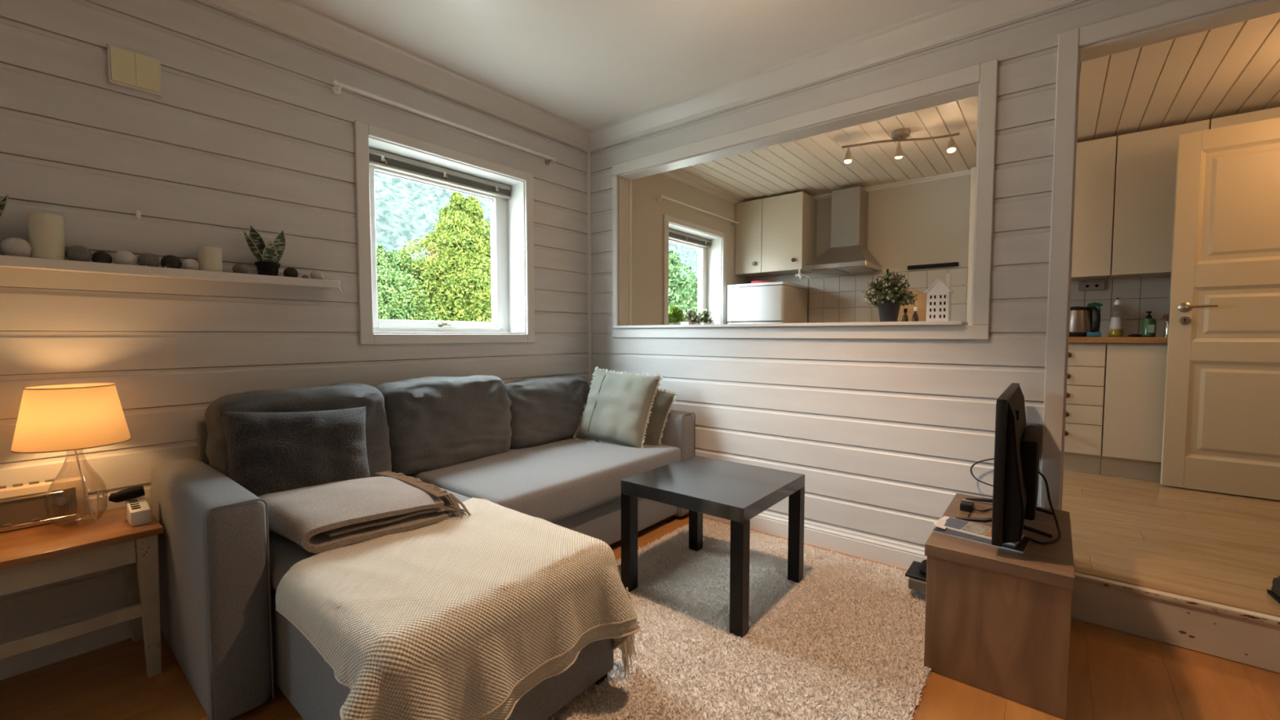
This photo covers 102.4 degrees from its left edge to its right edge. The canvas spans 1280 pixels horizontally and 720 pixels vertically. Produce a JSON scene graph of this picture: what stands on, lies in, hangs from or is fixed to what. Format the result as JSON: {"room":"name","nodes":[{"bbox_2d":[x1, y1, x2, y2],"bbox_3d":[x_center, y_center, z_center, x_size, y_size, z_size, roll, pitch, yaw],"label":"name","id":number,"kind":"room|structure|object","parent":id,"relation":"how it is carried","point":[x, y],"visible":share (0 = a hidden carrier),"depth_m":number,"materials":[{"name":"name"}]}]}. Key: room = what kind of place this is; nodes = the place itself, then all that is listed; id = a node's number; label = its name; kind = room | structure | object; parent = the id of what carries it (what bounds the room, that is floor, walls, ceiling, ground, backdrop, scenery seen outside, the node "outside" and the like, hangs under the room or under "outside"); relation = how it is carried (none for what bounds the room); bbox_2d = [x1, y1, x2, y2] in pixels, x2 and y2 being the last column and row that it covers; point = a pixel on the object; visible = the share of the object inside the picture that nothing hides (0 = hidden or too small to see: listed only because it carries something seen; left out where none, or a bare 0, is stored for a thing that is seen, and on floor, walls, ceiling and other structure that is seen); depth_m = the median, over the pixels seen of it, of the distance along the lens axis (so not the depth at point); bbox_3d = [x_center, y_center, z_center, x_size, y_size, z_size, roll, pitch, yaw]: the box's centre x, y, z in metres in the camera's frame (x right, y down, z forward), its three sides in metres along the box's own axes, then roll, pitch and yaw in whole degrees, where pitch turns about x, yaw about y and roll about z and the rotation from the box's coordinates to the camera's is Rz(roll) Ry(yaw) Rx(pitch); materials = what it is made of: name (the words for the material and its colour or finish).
{"room":"living room","nodes":[
{"label":"living room","id":0,"kind":"room"},
{"bbox_2d":[0,0,751,644],"bbox_3d":[-1.252,-0.278,2.525,0.200,2.500,7.750,2,4,39],"label":"wall","id":1,"kind":"structure","parent":0,"point":[247,126],"depth_m":1.90,"materials":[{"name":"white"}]},
{"bbox_2d":[0,620,131,680],"bbox_3d":[-1.912,0.922,1.596,0.014,0.092,4.986,2,4,39],"label":"baseboard","id":2,"kind":"structure","parent":1,"relation":"attached to","point":[14,665],"depth_m":1.66,"materials":[{"name":"white wood"}]},
{"bbox_2d":[106,43,162,96],"bbox_3d":[-1.712,-0.982,1.746,0.017,0.125,0.130,2,4,39],"label":"air vent","id":3,"kind":"object","parent":1,"relation":"in","point":[128,68],"visible":1,"depth_m":1.74,"materials":[{"name":"white plastic"}]},
{"bbox_2d":[135,210,141,218],"bbox_3d":[-1.716,-0.498,1.761,0.023,0.027,0.012,2,4,39],"label":"wall hook","id":4,"kind":"object","parent":1,"relation":"attached to","point":[138,215],"visible":1,"depth_m":1.76,"materials":[{"name":"white plastic"}]},
{"bbox_2d":[0,254,339,288],"bbox_3d":[-1.858,-0.288,1.531,0.103,0.032,1.745,2,4,39],"label":"wall shelf","id":5,"kind":"object","parent":1,"relation":"attached to","point":[8,261],"visible":1,"depth_m":1.73,"materials":[{"name":"white wood"}]},
{"bbox_2d":[0,194,8,219],"bbox_3d":[-1.901,-0.396,1.474,0.082,0.201,0.124,2,4,39],"label":"snake plant","id":6,"kind":"object","parent":5,"relation":"on","point":[3,201],"visible":1,"depth_m":1.49,"materials":[{"name":"green plant"}]},
{"bbox_2d":[0,237,31,257],"bbox_3d":[-1.846,-0.330,1.522,0.089,0.053,0.058,2,4,39],"label":"stone","id":7,"kind":"object","parent":5,"relation":"on","point":[15,246],"depth_m":1.51,"materials":[{"name":"stone"}]},
{"bbox_2d":[26,209,66,260],"bbox_3d":[-1.817,-0.380,1.577,0.074,0.158,0.074,2,4,39],"label":"pillar candle","id":8,"kind":"object","parent":5,"relation":"on","point":[46,238],"visible":0.79,"depth_m":1.55,"materials":[{"name":"beige wax"}]},
{"bbox_2d":[65,245,199,275],"bbox_3d":[-1.688,-0.322,1.719,0.089,0.073,0.314,2,4,39],"label":"stones","id":9,"kind":"object","parent":5,"relation":"on","point":[78,253],"depth_m":1.69,"materials":[{"name":"grey stone"}]},
{"bbox_2d":[197,243,222,271],"bbox_3d":[-1.572,-0.371,1.882,0.068,0.110,0.068,2,4,39],"label":"pillar candle","id":10,"kind":"object","parent":5,"relation":"on","point":[210,258],"visible":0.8,"depth_m":1.86,"materials":[{"name":"beige wax"}]},
{"bbox_2d":[232,263,248,273],"bbox_3d":[-1.514,-0.340,1.933,0.089,0.034,0.045,2,4,39],"label":"stone","id":11,"kind":"object","parent":5,"relation":"on","point":[237,268],"depth_m":1.94,"materials":[{"name":"grey stone"}]},
{"bbox_2d":[243,225,285,275],"bbox_3d":[-1.450,-0.419,2.003,0.101,0.196,0.117,0,3,-8],"label":"snake plant","id":12,"kind":"object","parent":5,"relation":"on","point":[268,256],"visible":0.95,"depth_m":1.99,"materials":[{"name":"green plant"}]},
{"bbox_2d":[283,266,297,277],"bbox_3d":[-1.413,-0.348,2.058,0.089,0.038,0.048,2,4,39],"label":"stone","id":13,"kind":"object","parent":5,"relation":"on","point":[288,272],"depth_m":2.06,"materials":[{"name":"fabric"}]},
{"bbox_2d":[302,270,327,283],"bbox_3d":[-1.360,-0.343,2.125,0.089,0.048,0.089,2,4,39],"label":"stones","id":14,"kind":"object","parent":5,"relation":"on","point":[315,274],"depth_m":2.13,"materials":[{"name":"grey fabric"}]},
{"bbox_2d":[199,0,588,151],"bbox_3d":[-1.882,-1.344,1.471,0.075,0.108,5.000,2,4,39],"label":"trim","id":15,"kind":"structure","parent":1,"relation":"attached to","point":[294,19],"depth_m":2.39,"materials":[{"name":"white wood"}]},
{"bbox_2d":[353,120,534,344],"bbox_3d":[-1.042,-0.591,2.774,0.237,1.000,1.005,2,4,39],"label":"window","id":16,"kind":"structure","parent":1,"relation":"in","point":[512,219],"depth_m":2.80,"materials":[{"name":"white wood"}]},
{"bbox_2d":[368,147,511,199],"bbox_3d":[-1.058,-0.993,2.768,0.044,0.072,0.865,2,4,39],"label":"blind","id":17,"kind":"object","parent":16,"relation":"attached to","point":[378,158],"visible":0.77,"depth_m":2.72,"materials":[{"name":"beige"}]},
{"bbox_2d":[332,79,556,164],"bbox_3d":[-0.918,-1.189,2.667,0.061,0.040,1.250,2,4,39],"label":"curtain rod","id":18,"kind":"object","parent":1,"relation":"attached to","point":[336,89],"visible":1,"depth_m":2.49,"materials":[{"name":"white plastic"}]},
{"bbox_2d":[662,214,726,324],"bbox_3d":[0.415,-0.681,4.577,0.237,1.005,0.989,2,4,39],"label":"window","id":19,"kind":"structure","parent":1,"relation":"in","point":[712,261],"depth_m":4.85,"materials":[{"name":"white wood"}]},
{"bbox_2d":[668,304,686,324],"bbox_3d":[0.289,-0.353,4.397,0.246,0.246,0.254,2,4,39],"label":"potted plant","id":20,"kind":"object","parent":19,"relation":"on","point":[675,315],"visible":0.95,"depth_m":4.34,"materials":[{"name":"green plant"}]},
{"bbox_2d":[668,228,711,248],"bbox_3d":[0.399,-1.087,4.571,0.044,0.072,0.845,2,4,39],"label":"blind","id":21,"kind":"object","parent":19,"relation":"attached to","point":[673,234],"visible":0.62,"depth_m":4.61,"materials":[{"name":"beige"}]},
{"bbox_2d":[680,306,701,324],"bbox_3d":[0.445,-0.356,4.586,0.230,0.234,0.204,-2,3,-34],"label":"potted plant","id":22,"kind":"object","parent":19,"relation":"on","point":[691,317],"visible":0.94,"depth_m":4.53,"materials":[{"name":"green plant"}]},
{"bbox_2d":[696,308,714,324],"bbox_3d":[0.595,-0.362,4.755,0.213,0.230,0.217,2,4,39],"label":"potted plant","id":23,"kind":"object","parent":19,"relation":"on","point":[704,316],"visible":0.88,"depth_m":4.72,"materials":[{"name":"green plant"}]},
{"bbox_2d":[657,194,739,226],"bbox_3d":[0.540,-1.283,4.473,0.061,0.040,1.255,2,4,39],"label":"curtain rod","id":24,"kind":"object","parent":1,"relation":"attached to","point":[662,197],"visible":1,"depth_m":4.35,"materials":[{"name":"white plastic"}]},
{"bbox_2d":[661,170,742,204],"bbox_3d":[0.441,-1.508,4.386,0.026,0.034,2.242,2,4,39],"label":"trim","id":25,"kind":"structure","parent":1,"relation":"attached to","point":[670,174],"depth_m":4.49,"materials":[{"name":"white wood"}]},
{"bbox_2d":[293,0,961,129],"bbox_3d":[-0.254,-1.373,0.162,4.350,0.080,5.012,2,4,39],"label":"ceiling","id":26,"kind":"structure","parent":0,"point":[588,64],"depth_m":2.29,"materials":[{"name":"white paint"}]},
{"bbox_2d":[0,513,1279,719],"bbox_3d":[-0.279,1.064,0.293,4.400,0.060,5.000,2,4,39],"label":"floor","id":27,"kind":"structure","parent":0,"point":[1113,674],"depth_m":1.51,"materials":[{"name":"brown wood"}]},
{"bbox_2d":[0,496,163,677],"bbox_3d":[-1.824,0.714,1.391,0.355,0.528,0.755,2,4,39],"label":"side table","id":28,"kind":"object","parent":27,"relation":"on","point":[32,557],"depth_m":1.50,"materials":[{"name":"brown wood"}]},
{"bbox_2d":[0,476,85,532],"bbox_3d":[-1.903,0.443,1.519,0.063,0.130,0.355,2,4,39],"label":"radio","id":29,"kind":"object","parent":28,"relation":"on","point":[21,506],"visible":0.96,"depth_m":1.57,"materials":[{"name":"beige"}]},
{"bbox_2d":[10,382,131,528],"bbox_3d":[-1.724,0.292,1.570,0.249,0.429,0.248,2,4,39],"label":"table lamp","id":30,"kind":"object","parent":28,"relation":"on","point":[63,417],"visible":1,"depth_m":1.49,"materials":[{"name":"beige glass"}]},
{"bbox_2d":[108,485,145,502],"bbox_3d":[-1.610,0.422,1.615,0.082,0.042,0.037,-2,4,-39],"label":"remote control","id":31,"kind":"object","parent":28,"relation":"on","point":[134,492],"visible":1,"depth_m":1.61,"materials":[{"name":"black plastic"}]},
{"bbox_2d":[150,374,695,719],"bbox_3d":[-0.460,0.517,2.194,1.465,0.843,2.200,2,4,39],"label":"sofa","id":32,"kind":"object","parent":27,"relation":"on","point":[512,445],"visible":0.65,"depth_m":1.86,"materials":[{"name":"grey fabric"}]},
{"bbox_2d":[219,406,370,496],"bbox_3d":[-1.206,0.356,1.843,0.222,0.382,0.479,3,4,43],"label":"throw pillow","id":33,"kind":"object","parent":32,"relation":"on","point":[268,452],"visible":0.8,"depth_m":1.77,"materials":[{"name":"grey fabric"}]},
{"bbox_2d":[204,382,391,477],"bbox_3d":[-1.320,0.323,2.039,0.290,0.434,0.611,2,4,39],"label":"cushion","id":34,"kind":"object","parent":32,"relation":"on","point":[377,401],"depth_m":1.99,"materials":[{"name":"grey fabric"}]},
{"bbox_2d":[257,470,471,553],"bbox_3d":[-0.919,0.469,1.692,0.497,0.110,0.522,3,4,41],"label":"folded blanket","id":35,"kind":"object","parent":32,"relation":"on","point":[322,517],"visible":0.98,"depth_m":1.57,"materials":[{"name":"beige fabric"}]},
{"bbox_2d":[376,374,511,475],"bbox_3d":[-0.942,0.300,2.523,0.285,0.443,0.671,2,4,39],"label":"cushion","id":36,"kind":"object","parent":32,"relation":"on","point":[433,424],"depth_m":2.39,"materials":[{"name":"grey fabric"}]},
{"bbox_2d":[275,497,640,719],"bbox_3d":[-0.498,0.758,1.459,0.767,0.453,0.850,2,4,39],"label":"knitted throw","id":37,"kind":"object","parent":32,"relation":"on","point":[455,617],"visible":0.97,"depth_m":1.25,"materials":[{"name":"beige fabric"}]},
{"bbox_2d":[504,374,590,448],"bbox_3d":[-0.547,0.299,3.021,0.272,0.397,0.661,2,4,39],"label":"cushion","id":38,"kind":"object","parent":32,"relation":"on","point":[545,411],"depth_m":2.88,"materials":[{"name":"grey fabric"}]},
{"bbox_2d":[573,366,662,448],"bbox_3d":[-0.133,0.273,2.974,0.504,0.446,0.234,2,3,30],"label":"throw pillow","id":39,"kind":"object","parent":32,"relation":"on","point":[616,411],"visible":0.98,"depth_m":2.91,"materials":[{"name":"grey fabric"}]},
{"bbox_2d":[615,373,677,444],"bbox_3d":[-0.032,0.317,2.971,0.501,0.468,0.139,2,3,30],"label":"throw pillow","id":40,"kind":"object","parent":32,"relation":"on","point":[663,401],"visible":0.23,"depth_m":2.88,"materials":[{"name":"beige fabric"}]},
{"bbox_2d":[546,518,931,719],"bbox_3d":[0.118,0.960,1.637,1.288,0.015,2.317,2,4,39],"label":"rug","id":41,"kind":"object","parent":27,"relation":"on","point":[846,641],"visible":0.69,"depth_m":1.73,"materials":[{"name":"beige carpet"}]},
{"bbox_2d":[621,455,804,637],"bbox_3d":[0.308,0.708,2.136,0.550,0.450,0.550,2,4,39],"label":"coffee table","id":42,"kind":"object","parent":41,"relation":"on","point":[735,492],"visible":0.98,"depth_m":2.06,"materials":[{"name":"grey wood"}]},
{"bbox_2d":[924,493,1075,719],"bbox_3d":[1.226,0.762,1.747,0.356,0.402,0.656,2,4,39],"label":"tv stand","id":43,"kind":"object","parent":27,"relation":"on","point":[997,620],"visible":0.94,"depth_m":1.50,"materials":[{"name":"brown wood"}]},
{"bbox_2d":[908,577,926,592],"bbox_3d":[1.214,0.884,2.021,0.255,0.038,0.175,2,4,39],"label":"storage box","id":44,"kind":"object","parent":43,"relation":"on","point":[913,584],"visible":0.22,"depth_m":2.02,"materials":[{"name":"grey paper"}]},
{"bbox_2d":[905,559,926,582],"bbox_3d":[1.207,0.836,2.030,0.260,0.055,0.155,2,4,39],"label":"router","id":45,"kind":"object","parent":44,"relation":"on","point":[913,571],"depth_m":2.06,"materials":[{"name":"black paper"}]},
{"bbox_2d":[960,499,992,517],"bbox_3d":[1.219,0.541,1.839,0.135,0.030,0.225,2,4,39],"label":"power adapter","id":46,"kind":"object","parent":43,"relation":"on","point":[966,505],"visible":0.84,"depth_m":1.88,"materials":[{"name":"black plastic"}]},
{"bbox_2d":[933,526,1031,553],"bbox_3d":[1.096,0.562,1.653,0.240,0.006,0.142,3,4,45],"label":"magazine","id":47,"kind":"object","parent":43,"relation":"on","point":[1020,546],"visible":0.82,"depth_m":1.61,"materials":[{"name":"grey paper"}]},
{"bbox_2d":[933,515,1024,545],"bbox_3d":[1.102,0.554,1.681,0.112,0.005,0.228,-2,4,-42],"label":"leaflet","id":48,"kind":"object","parent":47,"relation":"on","point":[965,526],"visible":0.67,"depth_m":1.69,"materials":[{"name":"grey paper"}]},
{"bbox_2d":[934,518,946,529],"bbox_3d":[1.012,0.549,1.724,0.030,0.006,0.085,2,4,39],"label":"paper sheet","id":49,"kind":"object","parent":48,"relation":"on","point":[940,523],"visible":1,"depth_m":1.72,"materials":[{"name":"grey paper"}]},
{"bbox_2d":[955,382,1052,546],"bbox_3d":[1.240,0.330,1.748,0.265,0.459,0.655,2,4,39],"label":"television","id":50,"kind":"object","parent":43,"relation":"on","point":[1014,500],"visible":1,"depth_m":1.50,"materials":[{"name":"black plastic"}]},
{"bbox_2d":[970,457,994,486],"bbox_3d":[1.421,0.448,2.041,0.067,0.126,0.184,-1,3,-23],"label":"cable","id":51,"kind":"object","parent":50,"relation":"attached to","point":[975,464],"visible":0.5,"depth_m":2.09,"materials":[{"name":"black plastic"}]},
{"bbox_2d":[1028,471,1061,543],"bbox_3d":[1.294,0.465,1.642,0.083,0.200,0.169,2,4,39],"label":"power cable","id":52,"kind":"object","parent":43,"relation":"on","point":[1039,473],"visible":0.96,"depth_m":1.67,"materials":[{"name":"black plastic"}]},
{"bbox_2d":[590,0,1256,552],"bbox_3d":[1.399,-0.258,2.160,4.412,2.500,0.110,2,4,39],"label":"wall","id":53,"kind":"structure","parent":0,"point":[883,434],"depth_m":2.33,"materials":[{"name":"beige paint"}]},
{"bbox_2d":[586,151,591,389],"bbox_3d":[-0.342,-0.257,3.485,0.016,2.265,0.016,2,4,39],"label":"trim","id":54,"kind":"structure","parent":53,"relation":"attached to","point":[588,166],"depth_m":3.46,"materials":[{"name":"white wood"}]},
{"bbox_2d":[612,58,998,339],"bbox_3d":[0.653,-0.668,2.736,2.036,1.104,0.180,2,4,39],"label":"trim","id":55,"kind":"structure","parent":53,"relation":"attached to","point":[985,73],"depth_m":2.42,"materials":[{"name":"white wood"}]},
{"bbox_2d":[862,268,919,321],"bbox_3d":[1.144,-0.295,2.357,0.236,0.242,0.241,2,3,33],"label":"potted plant","id":56,"kind":"object","parent":55,"relation":"on","point":[889,295],"visible":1,"depth_m":2.32,"materials":[{"name":"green plant"}]},
{"bbox_2d":[902,308,908,321],"bbox_3d":[2.041,-0.288,3.962,0.045,0.215,0.045,2,4,39],"label":"bottle","id":57,"kind":"object","parent":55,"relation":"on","point":[904,318],"visible":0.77,"depth_m":3.95,"materials":[{"name":"brown glass"}]},
{"bbox_2d":[897,288,926,321],"bbox_3d":[2.256,-0.402,4.362,0.400,0.398,0.072,2,4,39],"label":"serving board","id":58,"kind":"object","parent":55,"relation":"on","point":[921,304],"visible":0.12,"depth_m":4.31,"materials":[{"name":"brown wood"}]},
{"bbox_2d":[911,306,918,321],"bbox_3d":[2.095,-0.291,3.918,0.045,0.225,0.045,2,4,39],"label":"bottle","id":59,"kind":"object","parent":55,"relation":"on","point":[915,317],"visible":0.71,"depth_m":3.90,"materials":[{"name":"brown"}]},
{"bbox_2d":[924,270,953,321],"bbox_3d":[1.297,-0.276,2.231,0.100,0.217,0.076,2,4,39],"label":"lantern","id":60,"kind":"object","parent":55,"relation":"on","point":[939,295],"visible":0.97,"depth_m":2.20,"materials":[{"name":"white ceramic"}]},
{"bbox_2d":[702,513,927,569],"bbox_3d":[0.607,0.866,2.775,2.426,0.092,0.014,2,4,39],"label":"baseboard","id":61,"kind":"structure","parent":53,"relation":"attached to","point":[903,557],"depth_m":2.47,"materials":[{"name":"white wood"}]},
{"bbox_2d":[588,0,1081,151],"bbox_3d":[1.308,-1.371,2.061,4.300,0.108,0.075,2,4,39],"label":"trim","id":62,"kind":"structure","parent":53,"relation":"attached to","point":[963,18],"depth_m":2.38,"materials":[{"name":"white wood"}]},
{"bbox_2d":[1026,422,1039,426],"bbox_3d":[1.499,0.398,2.005,0.087,0.305,0.054,2,4,39],"label":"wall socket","id":63,"kind":"object","parent":53,"relation":"attached to","point":[1027,424],"visible":0.06,"depth_m":1.99,"materials":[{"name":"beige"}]},
{"bbox_2d":[1040,0,1279,510],"bbox_3d":[2.107,-0.109,1.584,1.340,2.160,0.128,2,4,39],"label":"door frame","id":64,"kind":"structure","parent":53,"relation":"in","point":[1069,55],"depth_m":1.90,"materials":[{"name":"white wood"}]},
{"bbox_2d":[1071,565,1279,673],"bbox_3d":[2.270,0.894,1.398,1.830,0.174,0.090,2,4,39],"label":"step","id":65,"kind":"structure","parent":53,"relation":"attached to","point":[1236,631],"depth_m":1.72,"materials":[{"name":"paint"}]},
{"bbox_2d":[751,174,1170,457],"bbox_3d":[2.718,-0.357,4.181,3.900,2.500,0.184,2,4,39],"label":"wall","id":66,"kind":"structure","parent":0,"point":[925,223],"depth_m":4.32,"materials":[{"name":"beige paint"}]},
{"bbox_2d":[735,191,817,277],"bbox_3d":[1.294,-1.177,4.940,0.672,0.689,0.386,2,4,39],"label":"upper cabinet","id":67,"kind":"object","parent":66,"relation":"attached to","point":[776,235],"visible":0.99,"depth_m":4.79,"materials":[{"name":"beige wood"}]},
{"bbox_2d":[795,269,809,279],"bbox_3d":[1.467,-0.765,4.634,0.138,0.111,0.032,2,4,39],"label":"lamp","id":68,"kind":"object","parent":67,"relation":"hanging from","point":[799,274],"visible":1,"depth_m":4.64,"materials":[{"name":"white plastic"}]},
{"bbox_2d":[804,186,882,275],"bbox_3d":[1.774,-1.127,4.467,0.504,0.712,0.498,2,4,39],"label":"extractor hood","id":69,"kind":"object","parent":66,"relation":"attached to","point":[848,252],"visible":1,"depth_m":4.43,"materials":[{"name":"silver metal"}]},
{"bbox_2d":[812,168,971,199],"bbox_3d":[2.661,-1.490,4.053,3.900,0.034,0.028,2,4,39],"label":"trim","id":70,"kind":"structure","parent":66,"relation":"attached to","point":[966,172],"depth_m":4.35,"materials":[{"name":"white wood"}]},
{"bbox_2d":[906,262,958,269],"bbox_3d":[2.424,-0.780,4.267,0.372,0.032,0.022,2,4,39],"label":"rail","id":71,"kind":"object","parent":66,"relation":"attached to","point":[953,264],"visible":1,"depth_m":4.25,"materials":[{"name":"black metal"}]},
{"bbox_2d":[966,166,976,324],"bbox_3d":[2.593,-0.815,3.970,0.070,1.265,0.266,2,4,39],"label":"trim","id":72,"kind":"structure","parent":66,"relation":"attached to","point":[973,169],"depth_m":3.88,"materials":[{"name":"white wood"}]},
{"bbox_2d":[1078,280,1105,291],"bbox_3d":[3.199,-0.523,3.645,0.140,0.062,0.032,2,4,39],"label":"wall socket","id":73,"kind":"object","parent":66,"relation":"attached to","point":[1084,286],"visible":1,"depth_m":3.63,"materials":[{"name":"beige plastic"}]},
{"bbox_2d":[1071,135,1116,280],"bbox_3d":[3.007,-1.006,3.579,0.401,0.888,0.352,2,4,39],"label":"upper cabinet","id":74,"kind":"object","parent":66,"relation":"attached to","point":[1095,160],"visible":0.41,"depth_m":3.38,"materials":[{"name":"beige wood"}]},
{"bbox_2d":[1107,119,1209,279],"bbox_3d":[3.323,-0.993,3.325,0.399,0.888,0.352,2,4,39],"label":"upper cabinet","id":75,"kind":"object","parent":66,"relation":"attached to","point":[1144,181],"visible":0.72,"depth_m":3.23,"materials":[{"name":"beige wood"}]},
{"bbox_2d":[1208,106,1279,128],"bbox_3d":[3.660,-0.979,3.053,0.456,0.888,0.352,2,4,39],"label":"upper cabinet","id":76,"kind":"object","parent":66,"relation":"attached to","point":[1273,113],"visible":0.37,"depth_m":2.96,"materials":[{"name":"beige wood"}]},
{"bbox_2d":[670,12,1279,201],"bbox_3d":[1.964,-1.510,3.187,3.900,0.090,2.290,2,4,39],"label":"ceiling","id":77,"kind":"structure","parent":0,"point":[1233,68],"depth_m":3.09,"materials":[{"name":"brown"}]},
{"bbox_2d":[841,128,959,163],"bbox_3d":[1.667,-1.383,3.322,0.681,0.177,0.116,1,3,19],"label":"track light","id":78,"kind":"object","parent":77,"relation":"attached to","point":[898,135],"visible":1,"depth_m":3.29,"materials":[{"name":"white metal"}]},
{"bbox_2d":[1062,457,1279,609],"bbox_3d":[1.905,0.796,3.230,3.900,0.150,2.430,2,4,39],"label":"floor","id":79,"kind":"structure","parent":0,"point":[1224,545],"depth_m":2.27,"materials":[{"name":"brown wood"}]},
{"bbox_2d":[727,281,808,324],"bbox_3d":[1.208,-0.032,4.890,0.545,1.337,0.622,2,4,39],"label":"fridge","id":80,"kind":"object","parent":79,"relation":"on","point":[776,302],"visible":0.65,"depth_m":4.63,"materials":[{"name":"beige metal"}]},
{"bbox_2d":[751,280,776,283],"bbox_3d":[1.162,-0.716,4.831,0.240,0.034,0.240,2,4,39],"label":"shallow bowl","id":81,"kind":"object","parent":80,"relation":"on","point":[754,282],"visible":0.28,"depth_m":4.74,"materials":[{"name":"ceramic"}]},
{"bbox_2d":[1063,342,1106,474],"bbox_3d":[2.905,0.293,3.533,0.383,0.825,0.646,2,4,39],"label":"base cabinet","id":82,"kind":"object","parent":79,"relation":"on","point":[1086,361],"visible":0.44,"depth_m":3.25,"materials":[{"name":"beige wood"}]},
{"bbox_2d":[1100,342,1167,481],"bbox_3d":[3.408,0.313,3.145,0.885,0.825,0.620,2,4,39],"label":"base cabinet","id":83,"kind":"object","parent":79,"relation":"on","point":[1135,376],"visible":0.36,"depth_m":3.10,"materials":[{"name":"beige wood"}]},
{"bbox_2d":[1068,337,1167,343],"bbox_3d":[2.623,-0.151,3.737,2.920,0.036,0.641,2,4,39],"label":"countertop","id":84,"kind":"structure","parent":83,"relation":"on","point":[1071,340],"depth_m":3.10,"materials":[{"name":"brown wood"}]},
{"bbox_2d":[1068,306,1100,337],"bbox_3d":[2.931,-0.256,3.445,0.160,0.203,0.174,-1,3,-12],"label":"kettle","id":85,"kind":"object","parent":84,"relation":"on","point":[1081,317],"visible":0.77,"depth_m":3.39,"materials":[{"name":"silver metal"}]},
{"bbox_2d":[1086,332,1101,337],"bbox_3d":[2.939,-0.165,3.333,0.070,0.032,0.060,2,4,39],"label":"sponge","id":86,"kind":"object","parent":84,"relation":"on","point":[1088,334],"visible":1,"depth_m":3.31,"materials":[{"name":"blue"}]},
{"bbox_2d":[1086,302,1102,332],"bbox_3d":[3.108,-0.277,3.525,0.090,0.236,0.080,2,4,39],"label":"spray bottle","id":87,"kind":"object","parent":84,"relation":"on","point":[1091,304],"visible":0.26,"depth_m":3.50,"materials":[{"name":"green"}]},
{"bbox_2d":[1107,297,1123,337],"bbox_3d":[3.089,-0.275,3.335,0.077,0.252,0.077,2,4,39],"label":"soap bottle","id":88,"kind":"object","parent":84,"relation":"on","point":[1116,326],"visible":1,"depth_m":3.32,"materials":[{"name":"yellow"}]},
{"bbox_2d":[1128,333,1142,337],"bbox_3d":[3.103,-0.154,3.226,0.066,0.020,0.066,2,4,39],"label":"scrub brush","id":89,"kind":"object","parent":84,"relation":"on","point":[1131,335],"visible":1,"depth_m":3.21,"materials":[{"name":"black plastic"}]},
{"bbox_2d":[1140,311,1156,337],"bbox_3d":[3.205,-0.225,3.242,0.068,0.162,0.070,2,4,39],"label":"pump bottle","id":90,"kind":"object","parent":84,"relation":"on","point":[1148,324],"visible":0.99,"depth_m":3.22,"materials":[{"name":"green"}]},
{"bbox_2d":[1161,314,1168,337],"bbox_3d":[3.347,-0.238,3.256,0.194,0.185,0.058,-3,4,-43],"label":"tap","id":91,"kind":"object","parent":84,"relation":"on","point":[1165,317],"visible":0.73,"depth_m":3.30,"materials":[{"name":"silver metal"}]},
{"bbox_2d":[1160,117,1279,500],"bbox_3d":[3.340,-0.257,2.669,0.829,1.994,0.098,2,4,39],"label":"door leaf","id":92,"kind":"structure","parent":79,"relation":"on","point":[1221,433],"depth_m":2.81,"materials":[{"name":"beige wood"}]},
{"bbox_2d":[1266,576,1279,604],"bbox_3d":[2.229,0.753,1.636,0.284,0.091,0.090,2,3,33],"label":"shoe","id":93,"kind":"object","parent":79,"relation":"on","point":[1274,593],"visible":1,"depth_m":1.72,"materials":[{"name":"black leather"}]},
{"label":"outside","id":94,"kind":"structure","parent":0,"visible":0},
{"bbox_3d":[-38.985,-5.950,163.049,259.400,0.300,440.000,2,4,39],"label":"ground","id":95,"kind":"structure","parent":94,"visible":0},
{"bbox_2d":[376,244,463,328],"bbox_3d":[-5.524,-0.395,10.966,4.657,4.157,4.484,-2,3,-29],"label":"bush","id":96,"kind":"object","parent":95,"relation":"on","point":[385,266],"visible":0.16,"depth_m":10.53,"materials":[{"name":"green plant"}]},
{"bbox_2d":[377,191,496,329],"bbox_3d":[-4.106,-1.175,11.856,4.089,5.443,4.811,-1,3,-13],"label":"tree","id":97,"kind":"object","parent":95,"relation":"on","point":[467,273],"visible":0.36,"depth_m":11.00,"materials":[{"name":"green plant"}]},
{"bbox_2d":[668,248,697,315],"bbox_3d":[1.037,-2.066,23.782,6.189,6.566,6.103,-1,3,-16],"label":"tree","id":98,"kind":"object","parent":95,"relation":"on","point":[677,295],"visible":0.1,"depth_m":23.15,"materials":[{"name":"green plant"}]},
{"bbox_2d":[687,275,697,311],"bbox_3d":[3.454,-1.894,28.451,6.260,5.828,5.584,-1,3,-12],"label":"tree","id":99,"kind":"object","parent":95,"relation":"on","point":[692,284],"visible":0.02,"depth_m":27.59,"materials":[{"name":"green plant"}]},
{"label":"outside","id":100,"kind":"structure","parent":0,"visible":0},
{"bbox_2d":[374,172,697,300],"bbox_3d":[-44.741,-50.630,216.978,200.000,90.352,400.000,2,4,39],"label":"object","id":101,"kind":"structure","parent":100,"point":[406,211],"depth_m":130.52,"materials":[{"name":"white"}]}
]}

